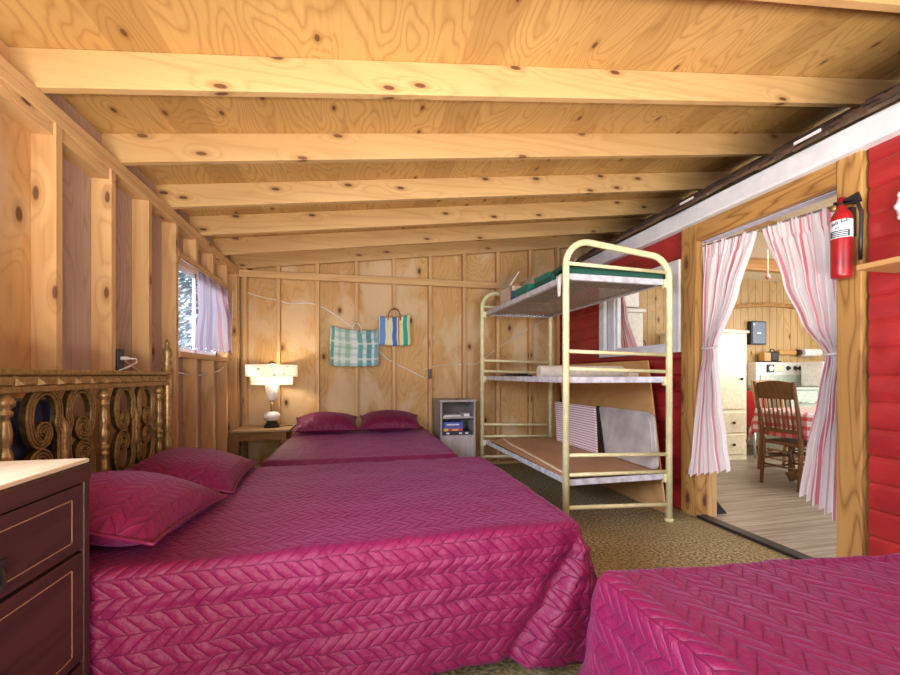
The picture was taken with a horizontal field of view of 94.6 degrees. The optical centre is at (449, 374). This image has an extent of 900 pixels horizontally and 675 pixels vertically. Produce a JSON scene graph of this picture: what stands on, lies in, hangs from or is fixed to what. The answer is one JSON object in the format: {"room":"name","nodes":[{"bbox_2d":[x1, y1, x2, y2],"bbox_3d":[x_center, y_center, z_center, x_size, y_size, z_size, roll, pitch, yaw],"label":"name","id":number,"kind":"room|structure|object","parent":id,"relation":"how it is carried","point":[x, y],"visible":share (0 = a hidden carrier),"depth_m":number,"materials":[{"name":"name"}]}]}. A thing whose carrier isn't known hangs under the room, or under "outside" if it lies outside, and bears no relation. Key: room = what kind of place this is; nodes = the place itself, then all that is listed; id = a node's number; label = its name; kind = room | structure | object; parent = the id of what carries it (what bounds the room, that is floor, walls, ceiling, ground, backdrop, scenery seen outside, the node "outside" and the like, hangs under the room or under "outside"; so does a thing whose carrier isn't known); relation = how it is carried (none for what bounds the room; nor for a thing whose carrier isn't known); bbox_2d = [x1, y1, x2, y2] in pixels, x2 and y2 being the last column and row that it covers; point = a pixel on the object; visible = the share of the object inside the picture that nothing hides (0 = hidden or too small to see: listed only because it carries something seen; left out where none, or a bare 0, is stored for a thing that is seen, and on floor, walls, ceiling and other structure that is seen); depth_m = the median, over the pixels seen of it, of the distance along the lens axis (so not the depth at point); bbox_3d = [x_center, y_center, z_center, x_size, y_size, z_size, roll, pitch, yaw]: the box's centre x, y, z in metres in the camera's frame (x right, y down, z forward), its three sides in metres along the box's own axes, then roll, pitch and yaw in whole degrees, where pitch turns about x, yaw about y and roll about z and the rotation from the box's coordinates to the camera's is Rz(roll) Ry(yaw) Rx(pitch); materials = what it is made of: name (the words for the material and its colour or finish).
{"room":"dormitory","nodes":[
{"label":"dormitory","id":0,"kind":"room"},
{"bbox_2d":[0,39,241,471],"bbox_3d":[-1.631,-0.095,1.354,0.122,2.390,6.750,0,0,-12],"label":"wall","id":1,"kind":"structure","parent":0,"point":[90,252],"depth_m":2.12,"materials":[{"name":"brown wood"}]},
{"bbox_2d":[116,349,137,370],"bbox_3d":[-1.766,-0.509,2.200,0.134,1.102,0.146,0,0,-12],"label":"outlet box","id":2,"kind":"object","parent":1,"relation":"attached to","point":[120,357],"visible":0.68,"depth_m":2.23,"materials":[{"name":"black plastic"}]},
{"bbox_2d":[124,292,233,375],"bbox_3d":[-2.061,-0.435,3.335,0.030,0.891,2.168,0,0,-12],"label":"cable","id":3,"kind":"object","parent":1,"relation":"attached to","point":[125,361],"visible":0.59,"depth_m":3.62,"materials":[{"name":"white plastic"}]},
{"bbox_2d":[178,263,216,355],"bbox_3d":[-2.152,-0.510,3.492,0.020,0.680,1.090,0,0,-12],"label":"window","id":4,"kind":"structure","parent":1,"relation":"in","point":[181,268],"depth_m":3.48,"materials":[{"name":"white paint"}]},
{"bbox_2d":[180,258,228,289],"bbox_3d":[-2.050,-0.835,3.520,0.012,0.012,1.120,0,0,-12],"label":"curtain rod","id":5,"kind":"object","parent":1,"relation":"attached to","point":[180,258],"visible":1,"depth_m":3.38,"materials":[{"name":"metal"}]},
{"bbox_2d":[195,271,232,352],"bbox_3d":[-2.102,-0.515,3.732,0.044,0.649,1.051,0,0,-12],"label":"window curtain","id":6,"kind":"object","parent":5,"relation":"hanging from","point":[213,328],"visible":0.99,"depth_m":3.60,"materials":[{"name":"fabric"}]},
{"bbox_2d":[239,247,594,467],"bbox_3d":[0.079,-0.412,5.048,5.060,3.024,0.133,0,0,-12],"label":"wall","id":7,"kind":"structure","parent":0,"point":[442,296],"depth_m":4.95,"materials":[{"name":"brown wood"}]},
{"bbox_2d":[248,293,424,377],"bbox_3d":[-1.280,-0.437,4.761,2.024,0.965,0.010,0,0,-12],"label":"cable","id":8,"kind":"object","parent":7,"relation":"attached to","point":[248,293],"visible":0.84,"depth_m":4.74,"materials":[{"name":"white plastic"}]},
{"bbox_2d":[329,322,378,366],"bbox_3d":[-1.078,-0.348,4.687,0.547,0.507,0.129,0,0,-12],"label":"tote bag","id":9,"kind":"object","parent":7,"relation":"hanging from","point":[347,348],"visible":1,"depth_m":4.64,"materials":[{"name":"green fabric"}]},
{"bbox_2d":[378,307,410,345],"bbox_3d":[-0.640,-0.561,4.807,0.379,0.442,0.085,0,0,-12],"label":"tote bag","id":10,"kind":"object","parent":7,"relation":"hanging from","point":[392,331],"visible":1,"depth_m":4.78,"materials":[{"name":"fabric"}]},
{"bbox_2d":[428,369,431,378],"bbox_3d":[-0.236,-0.013,4.922,0.040,0.115,0.036,0,0,-12],"label":"wall switch","id":11,"kind":"object","parent":7,"relation":"attached to","point":[429,370],"visible":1,"depth_m":4.91,"materials":[{"name":"black plastic"}]},
{"bbox_2d":[426,318,545,368],"bbox_3d":[0.531,-0.435,5.162,1.693,0.737,0.007,0,0,-12],"label":"cable","id":12,"kind":"object","parent":7,"relation":"attached to","point":[545,318],"visible":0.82,"depth_m":5.15,"materials":[{"name":"white plastic"}]},
{"bbox_2d":[0,0,899,268],"bbox_3d":[0.630,-1.526,1.778,5.500,0.864,7.000,0,0,-12],"label":"ceiling","id":13,"kind":"structure","parent":0,"point":[286,132],"depth_m":2.29,"materials":[{"name":"brown wood"}]},
{"bbox_2d":[432,449,836,674],"bbox_3d":[2.493,1.130,2.268,8.750,0.060,6.950,0,0,-12],"label":"floor","id":14,"kind":"structure","parent":0,"point":[637,538],"depth_m":3.01,"materials":[{"name":"brown carpet"}]},
{"bbox_2d":[10,397,51,460],"bbox_3d":[-1.484,0.578,1.233,0.105,0.985,0.750,0,0,-12],"label":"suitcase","id":15,"kind":"object","parent":14,"relation":"on","point":[42,409],"visible":0.04,"depth_m":1.43,"materials":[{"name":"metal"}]},
{"bbox_2d":[0,458,90,674],"bbox_3d":[-1.005,0.660,0.582,0.390,0.880,0.996,0,0,-12],"label":"dresser","id":16,"kind":"object","parent":14,"relation":"on","point":[44,504],"visible":1,"depth_m":0.95,"materials":[{"name":"brown wood"}]},
{"bbox_2d":[0,339,173,472],"bbox_3d":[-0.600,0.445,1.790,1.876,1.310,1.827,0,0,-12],"label":"headboard","id":17,"kind":"object","parent":14,"relation":"on","point":[60,429],"visible":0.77,"depth_m":1.73,"materials":[{"name":"brown wood"}]},
{"bbox_2d":[89,456,597,674],"bbox_3d":[-0.540,0.785,1.937,1.975,0.503,1.455,0,0,-12],"label":"bedspread","id":18,"kind":"object","parent":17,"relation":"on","point":[439,565],"visible":0.84,"depth_m":1.38,"materials":[{"name":"fabric"}]},
{"bbox_2d":[89,470,230,546],"bbox_3d":[-1.154,0.451,1.465,0.504,0.222,0.614,0,0,-9],"label":"pillow","id":19,"kind":"object","parent":18,"relation":"on","point":[127,507],"visible":0.77,"depth_m":1.33,"materials":[{"name":"fabric"}]},
{"bbox_2d":[126,447,258,493],"bbox_3d":[-1.295,0.468,2.099,0.504,0.178,0.613,0,0,-15],"label":"pillow","id":20,"kind":"object","parent":18,"relation":"on","point":[216,470],"visible":0.76,"depth_m":1.96,"materials":[{"name":"fabric"}]},
{"bbox_2d":[230,424,295,458],"bbox_3d":[-1.929,0.823,4.325,0.555,0.555,0.420,0,0,-12],"label":"side table","id":21,"kind":"object","parent":14,"relation":"on","point":[250,432],"visible":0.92,"depth_m":4.16,"materials":[{"name":"brown wood"}]},
{"bbox_2d":[245,361,297,432],"bbox_3d":[-1.854,0.450,4.321,0.504,1.200,0.504,0,0,-12],"label":"table lamp","id":22,"kind":"object","parent":21,"relation":"on","point":[271,375],"visible":0.99,"depth_m":4.17,"materials":[{"name":"metal"}]},
{"bbox_2d":[433,398,476,456],"bbox_3d":[0.050,0.688,4.788,0.425,0.824,0.392,0,0,-12],"label":"base cabinet","id":23,"kind":"object","parent":14,"relation":"on","point":[461,445],"visible":0.68,"depth_m":4.65,"materials":[{"name":"grey wood"}]},
{"bbox_2d":[442,413,460,416],"bbox_3d":[0.006,0.456,4.733,0.200,0.016,0.200,0,0,-12],"label":"notebook","id":24,"kind":"object","parent":23,"relation":"on","point":[448,414],"visible":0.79,"depth_m":4.66,"materials":[{"name":"white paper"}]},
{"bbox_2d":[442,428,471,435],"bbox_3d":[0.062,0.647,4.721,0.335,0.044,0.208,0,0,-12],"label":"flat box","id":25,"kind":"object","parent":23,"relation":"on","point":[466,431],"visible":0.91,"depth_m":4.63,"materials":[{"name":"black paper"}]},
{"bbox_2d":[442,420,462,430],"bbox_3d":[0.019,0.575,4.694,0.220,0.099,0.163,0,0,-12],"label":"game box","id":26,"kind":"object","parent":25,"relation":"on","point":[457,425],"visible":0.94,"depth_m":4.62,"materials":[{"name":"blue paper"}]},
{"bbox_2d":[442,415,472,418],"bbox_3d":[0.048,0.475,4.798,0.361,0.020,0.348,0,0,-12],"label":"shelf","id":27,"kind":"object","parent":23,"relation":"attached to","point":[471,416],"depth_m":4.65,"materials":[{"name":"grey wood"}]},
{"bbox_2d":[459,412,469,415],"bbox_3d":[0.167,0.449,4.769,0.070,0.030,0.200,0,0,-12],"label":"block","id":28,"kind":"object","parent":23,"relation":"on","point":[460,413],"visible":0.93,"depth_m":4.68,"materials":[{"name":"white"}]},
{"bbox_2d":[480,239,673,522],"bbox_3d":[1.008,0.066,3.942,0.921,2.068,1.966,0,0,-14],"label":"bunk bed","id":29,"kind":"object","parent":14,"relation":"on","point":[548,289],"visible":0.86,"depth_m":3.10,"materials":[{"name":"beige paint"}]},
{"bbox_2d":[499,272,533,308],"bbox_3d":[0.673,-0.862,4.256,0.256,0.317,0.340,0,0,-12],"label":"cardboard box","id":30,"kind":"object","parent":29,"relation":"on","point":[506,291],"visible":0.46,"depth_m":4.20,"materials":[{"name":"brown cardboard"}]},
{"bbox_2d":[501,374,532,376],"bbox_3d":[0.690,0.009,4.327,0.220,0.048,0.350,0,0,-12],"label":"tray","id":31,"kind":"object","parent":29,"relation":"on","point":[505,374],"visible":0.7,"depth_m":4.19,"materials":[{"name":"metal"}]},
{"bbox_2d":[513,284,560,301],"bbox_3d":[0.805,-0.754,3.856,0.328,0.102,0.348,0,0,-12],"label":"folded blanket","id":32,"kind":"object","parent":29,"relation":"on","point":[526,288],"visible":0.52,"depth_m":3.76,"materials":[{"name":"green fabric"}]},
{"bbox_2d":[534,272,583,294],"bbox_3d":[0.922,-0.769,3.513,0.328,0.132,0.268,0,0,-12],"label":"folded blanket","id":33,"kind":"object","parent":29,"relation":"on","point":[543,279],"visible":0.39,"depth_m":3.45,"materials":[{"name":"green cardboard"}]},
{"bbox_2d":[556,274,561,296],"bbox_3d":[0.811,-0.649,3.025,0.058,0.158,0.086,0,0,-12],"label":"rag","id":34,"kind":"object","parent":29,"relation":"hanging from","point":[558,278],"visible":0.93,"depth_m":3.01,"materials":[{"name":"fabric"}]},
{"bbox_2d":[490,437,650,477],"bbox_3d":[1.015,0.731,3.933,0.765,0.020,1.760,0,0,-12],"label":"sheet","id":35,"kind":"object","parent":29,"relation":"on","point":[546,452],"visible":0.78,"depth_m":3.65,"materials":[{"name":"brown wood"}]},
{"bbox_2d":[555,402,597,452],"bbox_3d":[1.285,0.514,4.300,0.108,0.416,0.998,0,0,-12],"label":"striped panel","id":36,"kind":"object","parent":35,"relation":"on","point":[582,418],"visible":0.8,"depth_m":4.15,"materials":[{"name":"pink fabric"}]},
{"bbox_2d":[596,406,658,468],"bbox_3d":[1.495,0.509,3.579,0.093,0.428,0.890,0,0,-12],"label":"panel","id":37,"kind":"object","parent":35,"relation":"on","point":[620,430],"visible":0.92,"depth_m":3.49,"materials":[{"name":"laminate"}]},
{"bbox_2d":[536,365,624,376],"bbox_3d":[1.151,-0.026,3.635,0.806,0.112,0.112,0,0,-12],"label":"paper roll","id":38,"kind":"object","parent":29,"relation":"on","point":[542,370],"visible":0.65,"depth_m":3.58,"materials":[{"name":"white paper"}]},
{"bbox_2d":[550,265,665,288],"bbox_3d":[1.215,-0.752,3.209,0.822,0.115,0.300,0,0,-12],"label":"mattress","id":39,"kind":"object","parent":29,"relation":"on","point":[572,269],"visible":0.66,"depth_m":3.09,"materials":[{"name":"green fabric"}]},
{"bbox_2d":[624,372,638,376],"bbox_3d":[1.497,-0.003,3.435,0.110,0.070,0.060,0,0,-12],"label":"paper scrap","id":40,"kind":"object","parent":29,"relation":"on","point":[627,374],"visible":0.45,"depth_m":3.41,"materials":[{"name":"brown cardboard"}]},
{"bbox_2d":[558,360,665,513],"bbox_3d":[1.528,0.486,4.221,0.070,1.222,1.918,0,0,-12],"label":"plywood sheet","id":41,"kind":"object","parent":14,"relation":"on","point":[629,396],"visible":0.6,"depth_m":3.80,"materials":[{"name":"brown wood"}]},
{"bbox_2d":[621,308,645,347],"bbox_3d":[2.037,0.147,5.251,0.570,1.905,0.609,0,0,-12],"label":"tall cabinet","id":42,"kind":"object","parent":14,"relation":"on","point":[635,315],"visible":0.17,"depth_m":5.01,"materials":[{"name":"wood"}]},
{"bbox_2d":[624,292,638,307],"bbox_3d":[2.156,-0.923,5.290,0.300,0.234,0.405,0,0,-12],"label":"appliance","id":43,"kind":"object","parent":42,"relation":"on","point":[632,301],"visible":0.18,"depth_m":5.11,"materials":[{"name":"metal"}]},
{"bbox_2d":[658,330,748,460],"bbox_3d":[3.382,0.263,5.549,0.885,1.675,0.608,0,0,-12],"label":"tall cabinet","id":44,"kind":"object","parent":14,"relation":"on","point":[732,343],"visible":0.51,"depth_m":5.33,"materials":[{"name":"white wood"}]},
{"bbox_2d":[717,502,726,513],"bbox_3d":[2.140,1.039,3.307,0.110,0.120,0.050,0,0,-12],"label":"wedge","id":45,"kind":"object","parent":14,"relation":"on","point":[720,510],"visible":0.46,"depth_m":3.28,"materials":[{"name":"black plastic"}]},
{"bbox_2d":[746,391,767,458],"bbox_3d":[4.090,0.658,5.577,0.320,0.886,0.320,0,0,-12],"label":"stool","id":46,"kind":"object","parent":14,"relation":"on","point":[750,405],"visible":0.29,"depth_m":5.49,"materials":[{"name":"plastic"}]},
{"bbox_2d":[746,391,766,427],"bbox_3d":[4.090,0.458,5.577,0.320,0.485,0.320,0,0,-12],"label":"cushion","id":47,"kind":"object","parent":46,"relation":"on","point":[750,405],"depth_m":5.49,"materials":[{"name":"red fabric"}]},
{"bbox_2d":[750,380,805,468],"bbox_3d":[3.830,0.578,4.716,0.427,1.046,0.560,0,0,-12],"label":"chair","id":48,"kind":"object","parent":14,"relation":"on","point":[784,450],"visible":0.34,"depth_m":4.85,"materials":[{"name":"brown wood"}]},
{"bbox_2d":[753,381,807,491],"bbox_3d":[3.414,0.578,4.122,0.560,1.046,0.427,0,0,-14],"label":"chair","id":49,"kind":"object","parent":14,"relation":"on","point":[771,390],"visible":0.87,"depth_m":4.07,"materials":[{"name":"brown wood"}]},
{"bbox_2d":[747,362,818,451],"bbox_3d":[4.948,0.417,5.840,1.130,1.205,0.679,0,0,-12],"label":"stove","id":50,"kind":"object","parent":14,"relation":"on","point":[790,372],"visible":0.23,"depth_m":5.93,"materials":[{"name":"white metal"}]},
{"bbox_2d":[757,349,780,361],"bbox_3d":[4.647,-0.284,6.044,0.290,0.196,0.130,0,0,-12],"label":"toaster","id":51,"kind":"object","parent":50,"relation":"on","point":[769,356],"visible":0.94,"depth_m":6.00,"materials":[{"name":"metal"}]},
{"bbox_2d":[747,386,818,389],"bbox_3d":[4.944,0.182,5.859,1.130,0.035,0.640,0,0,-12],"label":"cooktop","id":52,"kind":"object","parent":50,"relation":"in","point":[749,387],"depth_m":5.50,"materials":[{"name":"white metal"}]},
{"bbox_2d":[800,361,823,386],"bbox_3d":[5.212,-0.011,5.806,0.380,0.349,0.329,0,0,-12],"label":"bin","id":53,"kind":"object","parent":50,"relation":"on","point":[811,372],"visible":0.42,"depth_m":5.77,"materials":[{"name":"white plastic"}]},
{"bbox_2d":[784,470,802,480],"bbox_3d":[3.841,0.729,4.068,1.040,0.742,0.880,0,0,-12],"label":"kitchen table","id":54,"kind":"object","parent":14,"relation":"on","point":[791,475],"visible":0.08,"depth_m":4.24,"materials":[{"name":"brown wood"}]},
{"bbox_2d":[746,407,815,443],"bbox_3d":[3.840,0.542,4.067,1.226,0.381,1.043,0,0,-12],"label":"tablecloth","id":55,"kind":"object","parent":54,"relation":"on","point":[807,413],"visible":0.23,"depth_m":4.11,"materials":[{"name":"red fabric"}]},
{"bbox_3d":[-0.812,0.870,3.892,1.280,0.460,1.650,0,0,-12],"label":"double bed","id":56,"kind":"object","parent":14,"relation":"on","visible":0},
{"bbox_2d":[261,426,457,466],"bbox_3d":[-0.807,0.806,3.853,1.479,0.424,1.789,0,0,-12],"label":"bedspread","id":57,"kind":"object","parent":56,"relation":"on","point":[354,446],"visible":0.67,"depth_m":3.39,"materials":[{"name":"fabric"}]},
{"bbox_2d":[291,412,358,433],"bbox_3d":[-1.304,0.500,4.382,0.650,0.217,0.443,0,0,-14],"label":"pillow","id":58,"kind":"object","parent":57,"relation":"on","point":[316,422],"visible":1,"depth_m":4.23,"materials":[{"name":"fabric"}]},
{"bbox_2d":[359,410,421,431],"bbox_3d":[-0.655,0.498,4.526,0.650,0.230,0.443,0,0,-10],"label":"pillow","id":59,"kind":"object","parent":57,"relation":"on","point":[382,420],"visible":1,"depth_m":4.37,"materials":[{"name":"fabric"}]},
{"bbox_2d":[560,135,899,558],"bbox_3d":[2.215,-0.100,2.161,0.180,2.400,6.660,0,0,-12],"label":"wall","id":60,"kind":"structure","parent":0,"point":[868,302],"depth_m":2.20,"materials":[{"name":"red wood"}]},
{"bbox_2d":[599,259,680,357],"bbox_3d":[1.764,-0.560,3.910,0.087,0.750,1.136,0,0,-12],"label":"window","id":61,"kind":"structure","parent":60,"relation":"in","point":[609,311],"depth_m":4.22,"materials":[{"name":"white paint"}]},
{"bbox_2d":[574,128,820,260],"bbox_3d":[1.714,-1.320,3.509,0.006,0.016,2.610,0,0,-12],"label":"trim","id":62,"kind":"structure","parent":60,"relation":"attached to","point":[818,130],"depth_m":2.33,"materials":[{"name":"white paint"}]},
{"bbox_2d":[581,102,899,266],"bbox_3d":[2.095,-1.234,2.134,0.025,0.117,6.660,0,0,-12],"label":"trim","id":63,"kind":"structure","parent":60,"relation":"attached to","point":[888,119],"depth_m":2.53,"materials":[{"name":"white paint"}]},
{"bbox_2d":[703,205,836,246],"bbox_3d":[2.056,-0.968,2.737,0.016,0.071,0.947,0,0,-12],"label":"curtain rod","id":64,"kind":"object","parent":60,"relation":"attached to","point":[819,210],"visible":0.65,"depth_m":2.69,"materials":[{"name":"metal"}]},
{"bbox_2d":[688,230,756,476],"bbox_3d":[1.941,-0.119,2.999,0.177,1.792,0.474,0,0,-8],"label":"door curtain","id":65,"kind":"object","parent":64,"relation":"hanging from","point":[725,262],"visible":1,"depth_m":3.05,"materials":[{"name":"fabric"}]},
{"bbox_2d":[762,207,836,520],"bbox_3d":[2.118,-0.080,2.507,0.087,1.780,0.473,0,0,-9],"label":"door curtain","id":66,"kind":"object","parent":64,"relation":"hanging from","point":[800,248],"visible":0.86,"depth_m":2.40,"materials":[{"name":"fabric"}]},
{"bbox_2d":[829,191,863,279],"bbox_3d":[2.064,-0.715,2.154,0.118,0.420,0.133,0,0,-12],"label":"fire extinguisher","id":67,"kind":"object","parent":60,"relation":"attached to","point":[843,223],"visible":1,"depth_m":2.14,"materials":[{"name":"red painted metal"},{"name":"black plastic"}]},
{"bbox_2d":[856,256,899,272],"bbox_3d":[2.103,-0.440,1.739,0.250,0.160,0.525,0,0,-12],"label":"wall shelf","id":68,"kind":"object","parent":60,"relation":"attached to","point":[890,265],"visible":1,"depth_m":1.91,"materials":[{"name":"brown wood"}]},
{"bbox_2d":[893,191,899,219],"bbox_3d":[2.168,-0.803,1.879,0.047,0.248,0.240,0,0,-12],"label":"round mirror","id":69,"kind":"object","parent":60,"relation":"attached to","point":[896,207],"visible":1,"depth_m":1.97,"materials":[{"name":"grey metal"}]},
{"bbox_2d":[639,279,824,449],"bbox_3d":[3.798,-0.200,5.994,4.590,2.600,0.060,0,0,-12],"label":"wall","id":70,"kind":"structure","parent":0,"point":[785,330],"depth_m":6.14,"materials":[{"name":"beige wood"}]},
{"bbox_2d":[747,321,765,344],"bbox_3d":[4.499,-0.615,6.078,0.275,0.340,0.076,0,0,-12],"label":"breaker panel","id":71,"kind":"object","parent":70,"relation":"attached to","point":[756,335],"visible":1,"depth_m":6.05,"materials":[{"name":"metal"}]},
{"bbox_2d":[733,303,794,308],"bbox_3d":[4.832,-0.985,6.156,2.200,0.150,0.068,0,0,-12],"label":"trim","id":72,"kind":"structure","parent":70,"relation":"attached to","point":[778,305],"depth_m":6.08,"materials":[{"name":"brown wood"}]},
{"bbox_2d":[776,349,822,356],"bbox_3d":[5.212,-0.335,6.199,0.700,0.120,0.148,0,0,-12],"label":"paper towel holder","id":73,"kind":"object","parent":70,"relation":"attached to","point":[801,352],"visible":0.93,"depth_m":6.17,"materials":[{"name":"white paper"}]},
{"bbox_2d":[572,83,899,261],"bbox_3d":[2.494,-1.575,2.220,0.988,0.613,6.656,0,0,-12],"label":"roof","id":74,"kind":"structure","parent":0,"point":[890,95],"depth_m":2.75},
{"bbox_2d":[579,98,899,281],"bbox_3d":[4.443,-1.420,3.085,4.590,0.040,6.100,0,0,-12],"label":"ceiling","id":75,"kind":"structure","parent":0,"point":[761,249],"depth_m":3.64,"materials":[{"name":"beige pine wood"}]},
{"bbox_2d":[743,221,776,231],"bbox_3d":[4.193,-1.360,4.095,4.540,0.080,0.080,0,0,-12],"label":"beam","id":76,"kind":"structure","parent":75,"relation":"attached to","point":[767,222],"depth_m":3.76,"materials":[{"name":"orange wood"}]},
{"bbox_2d":[745,258,780,273],"bbox_3d":[3.975,-1.330,5.081,4.540,0.140,0.100,0,0,-12],"label":"beam","id":77,"kind":"structure","parent":75,"relation":"attached to","point":[754,264],"depth_m":4.99,"materials":[{"name":"orange wood"}]},
{"label":"outside","id":78,"kind":"structure","parent":0,"visible":0},
{"bbox_3d":[-14.644,1.375,-3.246,30.000,0.050,50.000,0,0,-12],"label":"ground","id":79,"kind":"structure","parent":78,"visible":0},
{"bbox_2d":[178,297,191,346],"bbox_3d":[-7.393,-0.950,10.694,2.767,4.600,2.531,0,0,-12],"label":"conifer","id":80,"kind":"object","parent":79,"relation":"on","point":[179,297],"visible":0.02,"depth_m":11.01,"materials":[{"name":"green plant"}]},
{"bbox_2d":[178,270,212,352],"bbox_3d":[-5.004,-0.750,8.149,2.387,4.199,2.401,0,0,-12],"label":"conifer","id":81,"kind":"object","parent":79,"relation":"on","point":[187,285],"visible":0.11,"depth_m":8.01,"materials":[{"name":"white plant"}]},
{"bbox_3d":[1.908,-0.885,3.987,0.051,0.012,1.052,0,0,-12],"label":"curtain rod","id":82,"kind":"object","parent":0,"visible":0},
{"bbox_2d":[621,297,636,347],"bbox_3d":[1.857,-0.508,4.303,0.051,0.744,0.390,0,0,-12],"label":"curtain","id":83,"kind":"object","parent":82,"relation":"hanging from","point":[627,337],"visible":0.59,"depth_m":4.35,"materials":[{"name":"pink fabric"}]},
{"bbox_3d":[1.524,0.843,0.563,1.740,0.515,1.160,0,0,-12],"label":"double bed","id":84,"kind":"object","parent":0,"visible":0},
{"bbox_2d":[578,553,899,674],"bbox_3d":[1.463,0.790,0.568,1.959,0.529,1.698,0,0,-12],"label":"bedspread","id":85,"kind":"object","parent":84,"relation":"on","point":[817,615],"visible":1,"depth_m":0.95,"materials":[{"name":"pink fabric"}]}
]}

